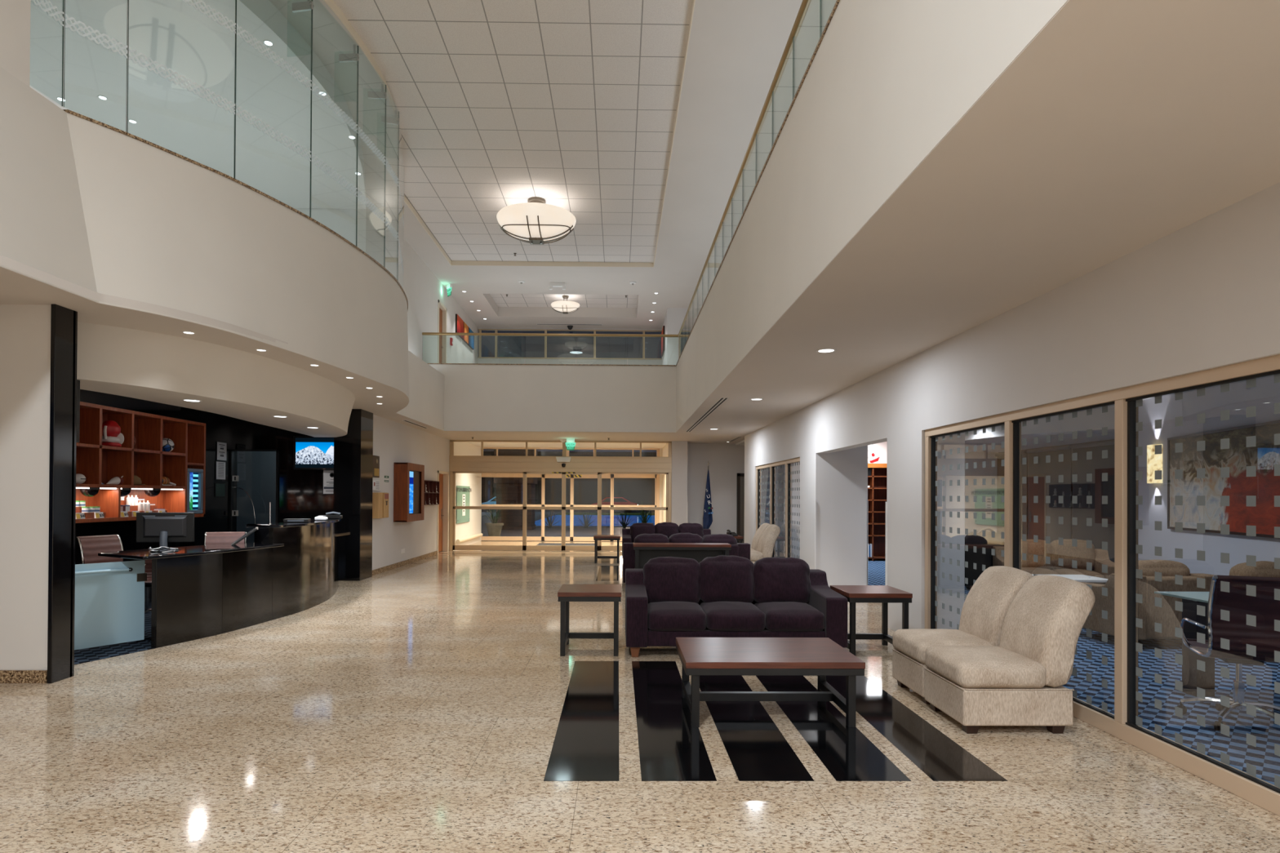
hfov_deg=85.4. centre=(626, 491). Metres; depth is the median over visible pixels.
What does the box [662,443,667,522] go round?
wall
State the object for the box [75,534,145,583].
office chair
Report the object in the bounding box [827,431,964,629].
wall
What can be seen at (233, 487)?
arc
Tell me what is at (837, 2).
trim
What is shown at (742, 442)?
ceiling
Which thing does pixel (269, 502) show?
pole
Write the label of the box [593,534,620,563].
side table
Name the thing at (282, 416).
recessed light
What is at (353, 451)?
wall column
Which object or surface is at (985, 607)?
slipper chair
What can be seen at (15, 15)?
wall
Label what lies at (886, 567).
trim
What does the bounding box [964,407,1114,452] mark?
ceiling
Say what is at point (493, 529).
planter
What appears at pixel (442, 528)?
door
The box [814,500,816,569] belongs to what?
trim
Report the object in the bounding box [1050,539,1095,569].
cushion
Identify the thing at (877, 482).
bookcase
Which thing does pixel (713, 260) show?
glass balustrade
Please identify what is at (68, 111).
trim
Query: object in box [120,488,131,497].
dome camera
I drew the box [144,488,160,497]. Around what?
dome camera
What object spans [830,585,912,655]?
side table
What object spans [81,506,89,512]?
tin
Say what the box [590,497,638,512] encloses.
car
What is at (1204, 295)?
wall
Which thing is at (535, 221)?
chandelier
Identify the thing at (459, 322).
painting
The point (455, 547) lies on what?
glass panel
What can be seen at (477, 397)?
wall
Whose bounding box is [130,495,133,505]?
bottle
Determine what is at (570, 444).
exit sign
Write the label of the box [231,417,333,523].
wall
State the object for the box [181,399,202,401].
recessed light
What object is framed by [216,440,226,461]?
framed notice
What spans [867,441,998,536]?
wall
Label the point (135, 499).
bottle
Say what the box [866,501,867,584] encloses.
trim
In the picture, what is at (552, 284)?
emergency light
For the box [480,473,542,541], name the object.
window pane
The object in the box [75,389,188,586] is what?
wall
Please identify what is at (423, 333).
glass balustrade
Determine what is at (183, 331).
recessed light
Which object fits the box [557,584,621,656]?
side table
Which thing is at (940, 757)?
floor strip
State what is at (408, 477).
information kiosk
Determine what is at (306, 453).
picture
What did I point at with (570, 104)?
ceiling tiles
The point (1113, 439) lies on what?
wall
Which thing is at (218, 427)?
wall
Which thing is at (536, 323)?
ceiling vent
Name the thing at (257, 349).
recessed light
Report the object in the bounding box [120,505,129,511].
carton
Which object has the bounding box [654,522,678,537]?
cushion
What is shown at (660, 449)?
wall
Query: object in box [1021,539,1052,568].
cushion
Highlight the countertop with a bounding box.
[97,542,284,559]
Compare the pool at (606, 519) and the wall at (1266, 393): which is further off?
the pool at (606, 519)
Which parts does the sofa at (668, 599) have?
arm, backrest, arm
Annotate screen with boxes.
[186,468,203,513]
[231,526,257,545]
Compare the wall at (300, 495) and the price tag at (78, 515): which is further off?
the wall at (300, 495)
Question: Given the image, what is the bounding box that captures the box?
[372,492,388,518]
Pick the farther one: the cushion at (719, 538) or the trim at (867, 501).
the cushion at (719, 538)
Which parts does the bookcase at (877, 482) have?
panel, shelf, shelf, shelf, shelf, shelf, shelf, cornice, panel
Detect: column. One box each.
[47,303,77,683]
[333,408,373,581]
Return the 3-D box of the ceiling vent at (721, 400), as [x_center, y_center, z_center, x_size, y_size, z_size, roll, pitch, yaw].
[1.440,-1.402,13.228,0.120,0.008,5.540,0,0,-1]
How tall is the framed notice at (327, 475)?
0.460 m
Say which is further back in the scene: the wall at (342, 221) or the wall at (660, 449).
the wall at (660, 449)
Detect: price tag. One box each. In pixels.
[75,512,85,519]
[93,511,104,518]
[120,511,128,517]
[132,511,139,516]
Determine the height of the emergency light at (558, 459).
0.140 m
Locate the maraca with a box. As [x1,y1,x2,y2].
[162,476,176,485]
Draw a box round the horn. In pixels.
[106,475,124,484]
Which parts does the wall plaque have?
gold plate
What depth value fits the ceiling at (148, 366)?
7.15 m
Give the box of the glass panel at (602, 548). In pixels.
[599,472,667,551]
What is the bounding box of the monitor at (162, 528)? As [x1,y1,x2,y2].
[136,512,194,551]
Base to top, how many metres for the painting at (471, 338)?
0.530 m
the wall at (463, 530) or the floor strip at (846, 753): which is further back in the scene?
the wall at (463, 530)
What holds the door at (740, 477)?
in the wall at (726, 460)
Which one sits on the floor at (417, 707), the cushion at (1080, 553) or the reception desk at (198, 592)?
the reception desk at (198, 592)
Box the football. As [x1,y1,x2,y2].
[162,438,174,452]
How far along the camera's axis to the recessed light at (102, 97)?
9.14 m
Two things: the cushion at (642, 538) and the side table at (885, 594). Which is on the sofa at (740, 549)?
the cushion at (642, 538)
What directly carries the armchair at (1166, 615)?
on the floor at (417, 707)
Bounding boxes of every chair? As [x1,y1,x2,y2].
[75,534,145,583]
[203,531,247,545]
[750,523,769,551]
[750,524,780,564]
[891,565,1033,704]
[923,574,1095,733]
[964,527,1004,590]
[1176,575,1279,730]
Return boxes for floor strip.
[543,661,618,781]
[595,565,618,581]
[631,661,716,781]
[699,675,813,781]
[755,675,911,781]
[817,675,1007,781]
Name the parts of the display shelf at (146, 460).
shelf, shelf, crown, cap, shelf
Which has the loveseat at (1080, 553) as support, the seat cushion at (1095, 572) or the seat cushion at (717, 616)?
the seat cushion at (1095, 572)
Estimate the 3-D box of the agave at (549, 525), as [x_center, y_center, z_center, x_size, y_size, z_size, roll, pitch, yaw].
[-3.674,1.300,33.184,1.515,0.890,1.383,0,0,-1]
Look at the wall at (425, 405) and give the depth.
14.54 m
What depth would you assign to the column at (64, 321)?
5.56 m
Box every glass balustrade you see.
[422,332,678,361]
[678,0,822,358]
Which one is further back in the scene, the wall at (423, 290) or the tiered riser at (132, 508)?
the wall at (423, 290)
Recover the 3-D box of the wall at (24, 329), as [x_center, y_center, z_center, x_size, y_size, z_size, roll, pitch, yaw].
[-7.066,0.000,5.546,5.010,2.996,0.150,0,0,-1]
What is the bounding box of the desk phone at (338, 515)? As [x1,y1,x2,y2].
[318,511,342,518]
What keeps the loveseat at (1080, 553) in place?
on the floor at (417, 707)
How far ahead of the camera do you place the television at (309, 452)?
12.33 m
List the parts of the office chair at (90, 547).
frame, backrest, frame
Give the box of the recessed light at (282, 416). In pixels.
[271,415,288,417]
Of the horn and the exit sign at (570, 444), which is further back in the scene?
the exit sign at (570, 444)
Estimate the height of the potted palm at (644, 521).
1.380 m
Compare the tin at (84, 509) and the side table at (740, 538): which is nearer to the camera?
the tin at (84, 509)
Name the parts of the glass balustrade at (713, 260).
glass panel, glass panel, glass panel, glass panel, glass panel, glass panel, glass panel, glass panel, glass panel, glass panel, glass panel, glass panel, glass panel, glass panel, glass panel, glass panel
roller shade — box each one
[995,449,1026,539]
[1026,444,1071,542]
[1070,440,1114,562]
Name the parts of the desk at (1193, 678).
glass, leg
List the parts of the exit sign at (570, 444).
panel, panel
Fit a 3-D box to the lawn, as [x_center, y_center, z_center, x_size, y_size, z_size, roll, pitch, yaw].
[-1.658,1.910,58.973,8.200,0.100,6.000,0,0,-1]
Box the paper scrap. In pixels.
[314,515,328,520]
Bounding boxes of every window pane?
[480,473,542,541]
[612,474,657,541]
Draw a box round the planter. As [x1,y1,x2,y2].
[484,523,503,536]
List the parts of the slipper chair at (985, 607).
seat, backrest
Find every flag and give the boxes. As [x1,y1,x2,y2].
[702,461,713,528]
[868,445,879,462]
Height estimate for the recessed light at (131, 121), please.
0.007 m
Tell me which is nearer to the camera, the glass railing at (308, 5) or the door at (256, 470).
the glass railing at (308, 5)
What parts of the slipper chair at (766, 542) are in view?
seat, backrest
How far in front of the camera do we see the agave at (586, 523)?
33.19 m
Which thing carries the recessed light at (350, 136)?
in the ceiling at (174, 34)
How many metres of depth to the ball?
8.74 m
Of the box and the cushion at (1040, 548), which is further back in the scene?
the box
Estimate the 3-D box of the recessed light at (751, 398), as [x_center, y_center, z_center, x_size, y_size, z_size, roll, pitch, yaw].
[1.983,-1.415,10.615,0.201,0.007,0.201,0,0,-1]
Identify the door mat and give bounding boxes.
[537,542,595,546]
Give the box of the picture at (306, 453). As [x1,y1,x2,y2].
[295,442,333,464]
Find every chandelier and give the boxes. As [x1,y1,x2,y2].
[496,196,576,244]
[551,295,579,314]
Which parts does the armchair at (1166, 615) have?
arm, backrest, arm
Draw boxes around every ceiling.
[0,0,1279,443]
[29,0,365,208]
[76,321,355,437]
[269,0,836,328]
[466,441,666,448]
[483,448,656,452]
[489,293,637,307]
[735,397,1151,445]
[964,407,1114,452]
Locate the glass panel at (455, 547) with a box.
[453,471,524,550]
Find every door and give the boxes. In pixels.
[229,448,279,543]
[436,471,448,554]
[437,299,447,363]
[448,440,671,551]
[480,447,659,541]
[736,473,744,542]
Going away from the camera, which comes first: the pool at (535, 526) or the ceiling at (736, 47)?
the ceiling at (736, 47)
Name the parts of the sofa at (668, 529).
arm, arm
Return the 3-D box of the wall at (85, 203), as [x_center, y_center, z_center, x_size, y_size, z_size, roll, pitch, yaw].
[-3.990,-2.250,3.301,1.161,1.500,18.700,0,0,2]
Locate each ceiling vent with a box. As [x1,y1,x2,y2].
[403,420,428,428]
[536,323,602,324]
[685,397,728,431]
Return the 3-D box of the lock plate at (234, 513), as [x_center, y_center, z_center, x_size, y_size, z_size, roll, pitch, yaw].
[-7.000,0.382,12.390,0.110,0.100,0.020,0,0,-1]
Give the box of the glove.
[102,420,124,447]
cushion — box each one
[630,522,655,542]
[634,533,669,542]
[642,556,701,603]
[647,601,706,631]
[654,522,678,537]
[668,533,702,542]
[678,523,703,537]
[699,555,755,602]
[699,601,765,631]
[702,533,737,544]
[753,557,810,603]
[754,601,824,631]
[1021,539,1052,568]
[1021,567,1059,574]
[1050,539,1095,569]
[1052,568,1105,584]
[1137,560,1190,576]
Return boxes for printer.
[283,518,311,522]
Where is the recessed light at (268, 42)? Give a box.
[262,40,273,45]
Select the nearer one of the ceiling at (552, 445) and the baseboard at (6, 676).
the baseboard at (6, 676)
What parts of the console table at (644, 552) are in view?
leg, panel, leg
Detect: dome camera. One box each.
[80,487,99,497]
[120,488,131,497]
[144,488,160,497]
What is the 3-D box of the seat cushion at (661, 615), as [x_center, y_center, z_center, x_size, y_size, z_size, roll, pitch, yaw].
[0.466,1.209,6.779,0.571,0.249,0.760,0,0,-1]
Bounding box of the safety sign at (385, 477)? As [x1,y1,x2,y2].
[383,475,388,482]
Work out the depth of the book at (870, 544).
16.39 m
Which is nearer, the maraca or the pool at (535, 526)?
the maraca
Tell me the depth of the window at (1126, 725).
4.30 m
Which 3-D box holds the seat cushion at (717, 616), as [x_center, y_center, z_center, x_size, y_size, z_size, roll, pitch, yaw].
[1.017,1.211,6.786,0.571,0.246,0.760,0,0,-1]
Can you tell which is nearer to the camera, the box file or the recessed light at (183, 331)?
the recessed light at (183, 331)
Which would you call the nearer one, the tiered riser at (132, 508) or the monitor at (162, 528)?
the monitor at (162, 528)
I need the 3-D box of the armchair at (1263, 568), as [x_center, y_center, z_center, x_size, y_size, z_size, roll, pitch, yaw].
[6.426,1.139,7.226,1.000,0.877,0.940,0,0,-4]
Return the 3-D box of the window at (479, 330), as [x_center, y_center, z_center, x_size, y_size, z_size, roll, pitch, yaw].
[-1.824,-4.842,22.799,6.120,0.950,0.100,0,0,-1]
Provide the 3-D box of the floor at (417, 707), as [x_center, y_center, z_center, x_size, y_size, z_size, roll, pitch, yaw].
[1.915,1.590,7.501,22.075,0.074,30.425,0,0,9]
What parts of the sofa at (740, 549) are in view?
arm, backrest, arm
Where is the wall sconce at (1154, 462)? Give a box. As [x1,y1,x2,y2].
[1146,444,1162,483]
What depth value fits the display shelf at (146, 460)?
9.94 m
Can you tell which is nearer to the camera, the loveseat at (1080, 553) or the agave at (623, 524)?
the loveseat at (1080, 553)
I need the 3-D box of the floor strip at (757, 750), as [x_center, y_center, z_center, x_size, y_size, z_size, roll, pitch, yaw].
[0.773,1.535,4.986,0.397,0.001,2.650,0,0,-1]
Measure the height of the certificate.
0.190 m
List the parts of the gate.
bar handle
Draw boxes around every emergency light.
[549,282,565,289]
[555,457,571,462]
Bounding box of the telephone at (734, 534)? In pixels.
[726,529,737,536]
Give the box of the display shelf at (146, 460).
[75,401,205,523]
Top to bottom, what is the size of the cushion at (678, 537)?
0.527 m
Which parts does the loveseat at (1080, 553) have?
arm, arm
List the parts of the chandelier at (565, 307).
lamp shade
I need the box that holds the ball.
[75,473,86,484]
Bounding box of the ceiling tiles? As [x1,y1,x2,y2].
[333,0,693,262]
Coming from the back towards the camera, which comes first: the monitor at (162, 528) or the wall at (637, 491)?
the wall at (637, 491)
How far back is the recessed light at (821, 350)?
7.05 m
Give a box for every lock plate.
[231,475,238,481]
[231,510,238,515]
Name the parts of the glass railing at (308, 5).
glass panel, glass panel, glass panel, glass panel, glass panel, glass panel, glass panel, glass panel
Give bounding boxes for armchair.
[1080,560,1215,639]
[1229,560,1279,577]
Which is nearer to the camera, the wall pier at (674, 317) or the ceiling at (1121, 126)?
the ceiling at (1121, 126)
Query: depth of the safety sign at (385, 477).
13.63 m
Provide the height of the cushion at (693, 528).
0.517 m
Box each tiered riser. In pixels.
[75,506,106,518]
[120,500,167,516]
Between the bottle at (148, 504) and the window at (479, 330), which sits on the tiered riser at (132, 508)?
the bottle at (148, 504)
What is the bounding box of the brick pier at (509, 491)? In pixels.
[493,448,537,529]
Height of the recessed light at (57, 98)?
0.007 m
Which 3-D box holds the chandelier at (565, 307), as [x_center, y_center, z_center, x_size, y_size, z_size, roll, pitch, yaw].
[-1.793,-5.444,20.213,0.839,0.518,0.839,0,0,36]
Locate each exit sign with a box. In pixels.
[446,283,452,297]
[564,438,575,450]
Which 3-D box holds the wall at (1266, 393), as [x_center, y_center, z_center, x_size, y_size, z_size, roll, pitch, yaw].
[6.552,0.095,5.786,0.200,2.950,10.197,0,0,14]
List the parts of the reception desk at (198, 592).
panel, panel, panel, panel, panel, panel, panel, panel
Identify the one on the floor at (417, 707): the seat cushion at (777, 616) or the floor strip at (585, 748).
the floor strip at (585, 748)
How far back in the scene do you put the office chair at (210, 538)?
8.88 m
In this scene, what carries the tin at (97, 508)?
on the tiered riser at (78, 509)
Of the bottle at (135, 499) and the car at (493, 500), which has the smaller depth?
the bottle at (135, 499)
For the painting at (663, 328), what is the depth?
21.64 m
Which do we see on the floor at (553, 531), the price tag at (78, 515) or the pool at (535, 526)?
the pool at (535, 526)
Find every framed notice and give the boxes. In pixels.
[214,483,225,497]
[215,460,226,479]
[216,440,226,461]
[322,470,333,494]
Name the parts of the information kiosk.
panel, frame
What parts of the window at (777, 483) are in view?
pane, pane, pane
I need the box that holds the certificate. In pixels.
[372,480,379,490]
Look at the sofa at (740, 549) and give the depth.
11.32 m
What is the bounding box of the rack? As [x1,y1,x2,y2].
[424,480,439,505]
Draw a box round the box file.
[867,468,871,475]
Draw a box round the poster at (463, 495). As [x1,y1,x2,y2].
[462,494,465,515]
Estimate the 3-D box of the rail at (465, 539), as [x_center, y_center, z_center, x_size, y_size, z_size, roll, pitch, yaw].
[-4.715,1.386,20.884,0.115,0.110,3.300,0,0,-1]
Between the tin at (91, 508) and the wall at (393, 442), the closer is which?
the tin at (91, 508)
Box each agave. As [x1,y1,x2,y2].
[539,511,561,527]
[575,511,595,527]
[609,511,637,528]
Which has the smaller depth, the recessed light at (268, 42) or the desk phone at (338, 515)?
the recessed light at (268, 42)
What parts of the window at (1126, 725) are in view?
pane, pane, pane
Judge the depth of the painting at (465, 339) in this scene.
20.72 m
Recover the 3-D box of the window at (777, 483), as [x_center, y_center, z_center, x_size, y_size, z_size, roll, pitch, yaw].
[3.002,0.507,13.836,0.090,2.190,3.910,0,0,-1]
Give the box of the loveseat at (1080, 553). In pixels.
[992,539,1114,584]
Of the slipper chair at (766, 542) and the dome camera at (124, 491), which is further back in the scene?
the slipper chair at (766, 542)
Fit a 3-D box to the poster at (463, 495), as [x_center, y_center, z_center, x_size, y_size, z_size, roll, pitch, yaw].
[-4.721,0.381,20.085,0.003,0.620,0.370,0,0,-1]
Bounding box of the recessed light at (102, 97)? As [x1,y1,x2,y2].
[97,95,107,100]
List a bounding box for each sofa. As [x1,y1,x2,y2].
[622,522,711,558]
[622,533,750,582]
[625,555,847,657]
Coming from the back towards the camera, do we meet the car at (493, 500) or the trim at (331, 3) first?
the car at (493, 500)
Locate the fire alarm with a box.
[449,337,453,346]
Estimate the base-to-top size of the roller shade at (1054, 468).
2.500 m
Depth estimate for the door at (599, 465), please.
18.77 m
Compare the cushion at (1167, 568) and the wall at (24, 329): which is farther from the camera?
the cushion at (1167, 568)
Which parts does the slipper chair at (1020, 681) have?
seat, backrest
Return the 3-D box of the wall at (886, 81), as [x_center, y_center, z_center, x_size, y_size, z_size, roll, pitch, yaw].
[1.353,-2.236,5.197,0.125,1.550,22.330,0,0,-1]
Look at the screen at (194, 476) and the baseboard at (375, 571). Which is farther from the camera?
the baseboard at (375, 571)
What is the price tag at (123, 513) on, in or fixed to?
on the display shelf at (146, 460)
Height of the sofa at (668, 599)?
0.901 m
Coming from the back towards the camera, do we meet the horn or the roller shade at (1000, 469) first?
the roller shade at (1000, 469)
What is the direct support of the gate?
attached to the reception desk at (198, 592)
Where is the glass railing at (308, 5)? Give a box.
[31,0,404,288]
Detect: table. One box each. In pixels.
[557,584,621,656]
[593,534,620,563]
[632,542,731,568]
[675,637,865,727]
[733,535,742,542]
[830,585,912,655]
[1032,574,1107,583]
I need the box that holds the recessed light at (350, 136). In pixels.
[347,134,355,138]
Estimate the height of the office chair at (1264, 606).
1.013 m
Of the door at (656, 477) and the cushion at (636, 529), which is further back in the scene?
the door at (656, 477)
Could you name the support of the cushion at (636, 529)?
on the sofa at (668, 529)
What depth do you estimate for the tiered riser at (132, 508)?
9.81 m
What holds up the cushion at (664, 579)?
on the sofa at (668, 599)
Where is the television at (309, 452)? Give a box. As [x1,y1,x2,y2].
[293,435,333,470]
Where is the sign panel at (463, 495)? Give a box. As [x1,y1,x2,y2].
[456,485,471,524]
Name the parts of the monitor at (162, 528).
vent panel, vent panel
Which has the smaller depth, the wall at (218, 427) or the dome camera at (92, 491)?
the dome camera at (92, 491)
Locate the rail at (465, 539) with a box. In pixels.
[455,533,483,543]
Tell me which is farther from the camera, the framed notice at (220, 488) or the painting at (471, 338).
the painting at (471, 338)
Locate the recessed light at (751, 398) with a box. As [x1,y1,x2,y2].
[750,398,763,399]
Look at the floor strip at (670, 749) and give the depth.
4.45 m
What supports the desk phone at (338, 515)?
on the reception desk at (198, 592)
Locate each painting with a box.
[455,314,463,338]
[462,321,468,344]
[467,327,474,349]
[661,325,664,356]
[1167,419,1279,538]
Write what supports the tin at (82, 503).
on the tiered riser at (78, 509)
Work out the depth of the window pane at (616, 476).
22.90 m
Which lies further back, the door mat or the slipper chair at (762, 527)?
the door mat
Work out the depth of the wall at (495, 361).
22.81 m
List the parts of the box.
door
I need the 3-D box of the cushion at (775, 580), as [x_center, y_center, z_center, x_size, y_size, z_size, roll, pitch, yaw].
[1.566,0.928,7.095,0.604,0.517,0.326,0,0,-1]
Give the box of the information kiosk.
[393,462,424,522]
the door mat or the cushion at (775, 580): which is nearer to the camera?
the cushion at (775, 580)
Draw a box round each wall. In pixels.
[0,0,31,86]
[0,66,408,398]
[0,304,51,670]
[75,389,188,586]
[186,408,231,546]
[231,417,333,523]
[294,208,355,245]
[356,192,478,363]
[372,414,449,569]
[396,350,444,431]
[428,364,676,432]
[453,441,481,545]
[477,327,662,364]
[481,451,656,505]
[659,448,662,523]
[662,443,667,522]
[675,0,1067,431]
[687,443,744,534]
[744,182,1279,631]
[827,431,964,629]
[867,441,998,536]
[998,439,1114,539]
[1137,374,1279,575]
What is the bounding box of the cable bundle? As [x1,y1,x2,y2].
[147,546,181,552]
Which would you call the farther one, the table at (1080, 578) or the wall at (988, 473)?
the wall at (988, 473)
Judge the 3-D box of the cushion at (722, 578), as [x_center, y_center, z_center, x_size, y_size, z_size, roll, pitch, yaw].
[1.015,0.912,7.089,0.585,0.527,0.322,0,0,-1]
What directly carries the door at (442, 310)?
in the wall at (423, 290)
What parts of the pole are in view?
post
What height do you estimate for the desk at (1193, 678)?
0.740 m
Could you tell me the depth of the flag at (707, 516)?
18.28 m
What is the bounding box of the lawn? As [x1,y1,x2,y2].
[555,512,654,515]
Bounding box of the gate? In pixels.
[74,560,146,649]
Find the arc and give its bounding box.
[232,487,255,524]
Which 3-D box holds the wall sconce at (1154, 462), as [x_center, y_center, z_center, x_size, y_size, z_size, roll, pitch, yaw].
[7.424,-0.391,9.797,0.110,0.540,0.300,0,0,14]
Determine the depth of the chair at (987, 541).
11.19 m
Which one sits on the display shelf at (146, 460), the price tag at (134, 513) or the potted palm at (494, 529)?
the price tag at (134, 513)
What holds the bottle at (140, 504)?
on the tiered riser at (132, 508)
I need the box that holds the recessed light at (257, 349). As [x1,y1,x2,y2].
[255,348,266,351]
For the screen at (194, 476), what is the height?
0.715 m
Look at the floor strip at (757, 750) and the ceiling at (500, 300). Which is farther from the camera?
the ceiling at (500, 300)
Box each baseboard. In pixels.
[0,670,47,683]
[372,551,437,575]
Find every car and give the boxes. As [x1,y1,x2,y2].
[481,497,496,512]
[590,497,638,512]
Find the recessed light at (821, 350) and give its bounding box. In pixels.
[816,348,836,352]
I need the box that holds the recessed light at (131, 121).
[128,119,137,123]
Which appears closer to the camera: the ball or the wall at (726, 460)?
the ball
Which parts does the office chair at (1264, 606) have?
armrest, frame, arm, arm, arm, seat, backrest, arm, arm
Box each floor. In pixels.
[0,541,1279,852]
[480,509,654,541]
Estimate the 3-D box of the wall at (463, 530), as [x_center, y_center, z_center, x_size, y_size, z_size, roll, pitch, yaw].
[-5.066,-0.045,20.938,0.600,3.300,4.000,0,0,-1]
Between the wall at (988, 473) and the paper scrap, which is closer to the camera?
the paper scrap
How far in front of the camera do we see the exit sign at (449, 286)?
18.14 m
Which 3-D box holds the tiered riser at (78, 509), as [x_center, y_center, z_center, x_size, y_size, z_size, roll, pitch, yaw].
[-6.986,0.226,8.621,0.270,0.225,1.020,0,0,-1]
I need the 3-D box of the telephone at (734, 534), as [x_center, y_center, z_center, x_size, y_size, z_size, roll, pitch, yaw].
[2.396,0.935,15.802,0.200,0.152,0.218,0,0,-12]
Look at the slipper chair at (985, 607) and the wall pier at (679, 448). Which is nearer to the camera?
the slipper chair at (985, 607)
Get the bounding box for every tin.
[75,500,79,506]
[78,500,85,506]
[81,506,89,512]
[89,506,94,512]
[92,506,100,512]
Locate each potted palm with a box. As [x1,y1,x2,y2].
[483,503,506,536]
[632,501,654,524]
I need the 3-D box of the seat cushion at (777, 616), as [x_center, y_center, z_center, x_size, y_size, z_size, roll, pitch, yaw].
[1.571,1.216,6.793,0.572,0.248,0.761,0,0,-1]
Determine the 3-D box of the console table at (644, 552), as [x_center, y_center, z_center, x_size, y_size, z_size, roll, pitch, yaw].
[0.855,1.195,10.945,1.520,0.755,0.360,0,0,-1]
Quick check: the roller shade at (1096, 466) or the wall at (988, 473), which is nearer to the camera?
the roller shade at (1096, 466)
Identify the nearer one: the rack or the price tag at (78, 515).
the price tag at (78, 515)
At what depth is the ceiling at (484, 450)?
32.27 m
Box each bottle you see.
[125,495,130,506]
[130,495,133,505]
[133,495,137,505]
[137,500,142,511]
[142,500,146,511]
[146,500,150,511]
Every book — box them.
[868,543,871,557]
[868,545,870,557]
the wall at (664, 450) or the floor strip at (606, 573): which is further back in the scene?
the wall at (664, 450)
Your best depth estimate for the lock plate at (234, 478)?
12.39 m
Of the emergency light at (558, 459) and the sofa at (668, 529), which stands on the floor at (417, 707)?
the sofa at (668, 529)
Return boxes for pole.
[268,502,271,524]
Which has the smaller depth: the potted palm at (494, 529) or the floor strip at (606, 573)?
the floor strip at (606, 573)
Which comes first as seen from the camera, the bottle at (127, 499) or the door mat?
the bottle at (127, 499)
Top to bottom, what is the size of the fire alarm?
0.200 m
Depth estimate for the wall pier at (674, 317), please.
20.32 m
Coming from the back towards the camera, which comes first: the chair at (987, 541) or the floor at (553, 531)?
the floor at (553, 531)
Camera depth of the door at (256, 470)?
12.42 m
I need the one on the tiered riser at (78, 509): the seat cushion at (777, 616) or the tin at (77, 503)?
the tin at (77, 503)
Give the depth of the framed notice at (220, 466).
12.07 m
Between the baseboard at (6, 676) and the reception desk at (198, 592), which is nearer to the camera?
the baseboard at (6, 676)
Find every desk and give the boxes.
[97,517,350,648]
[1154,591,1214,697]
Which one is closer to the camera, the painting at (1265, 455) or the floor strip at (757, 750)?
the floor strip at (757, 750)
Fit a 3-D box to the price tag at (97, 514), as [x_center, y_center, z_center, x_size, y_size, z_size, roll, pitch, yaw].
[-6.830,0.302,8.983,0.026,0.078,0.141,0,0,-1]
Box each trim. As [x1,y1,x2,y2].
[62,109,408,311]
[324,0,695,266]
[427,0,839,365]
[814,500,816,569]
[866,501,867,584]
[884,502,887,585]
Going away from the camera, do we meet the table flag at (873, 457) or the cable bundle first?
the cable bundle
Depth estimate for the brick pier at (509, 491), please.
30.73 m
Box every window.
[477,328,662,359]
[755,457,799,558]
[924,354,1279,816]
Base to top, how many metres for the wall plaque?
0.410 m
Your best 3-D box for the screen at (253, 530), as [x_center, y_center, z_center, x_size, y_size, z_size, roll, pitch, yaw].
[-4.529,0.518,8.219,0.273,0.210,0.340,0,0,-29]
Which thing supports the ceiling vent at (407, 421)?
in the ceiling at (1121, 126)
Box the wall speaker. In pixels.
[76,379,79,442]
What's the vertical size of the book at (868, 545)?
0.280 m
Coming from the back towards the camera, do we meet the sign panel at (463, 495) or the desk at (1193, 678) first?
the sign panel at (463, 495)
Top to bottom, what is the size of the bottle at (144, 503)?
0.145 m
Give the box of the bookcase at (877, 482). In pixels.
[867,463,887,560]
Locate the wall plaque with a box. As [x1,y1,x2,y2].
[373,455,379,477]
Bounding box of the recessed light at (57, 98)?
[56,97,66,102]
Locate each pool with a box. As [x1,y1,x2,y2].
[534,515,654,526]
[535,525,630,527]
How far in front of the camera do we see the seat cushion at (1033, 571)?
10.16 m
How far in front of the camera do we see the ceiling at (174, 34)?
8.93 m
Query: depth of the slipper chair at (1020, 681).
4.41 m
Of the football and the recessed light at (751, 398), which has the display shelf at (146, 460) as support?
the football
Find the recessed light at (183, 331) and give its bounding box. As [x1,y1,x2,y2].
[182,330,195,333]
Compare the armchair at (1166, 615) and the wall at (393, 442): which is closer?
the armchair at (1166, 615)
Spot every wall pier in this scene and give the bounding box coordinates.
[662,307,688,364]
[671,440,687,526]
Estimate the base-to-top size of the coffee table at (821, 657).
0.435 m

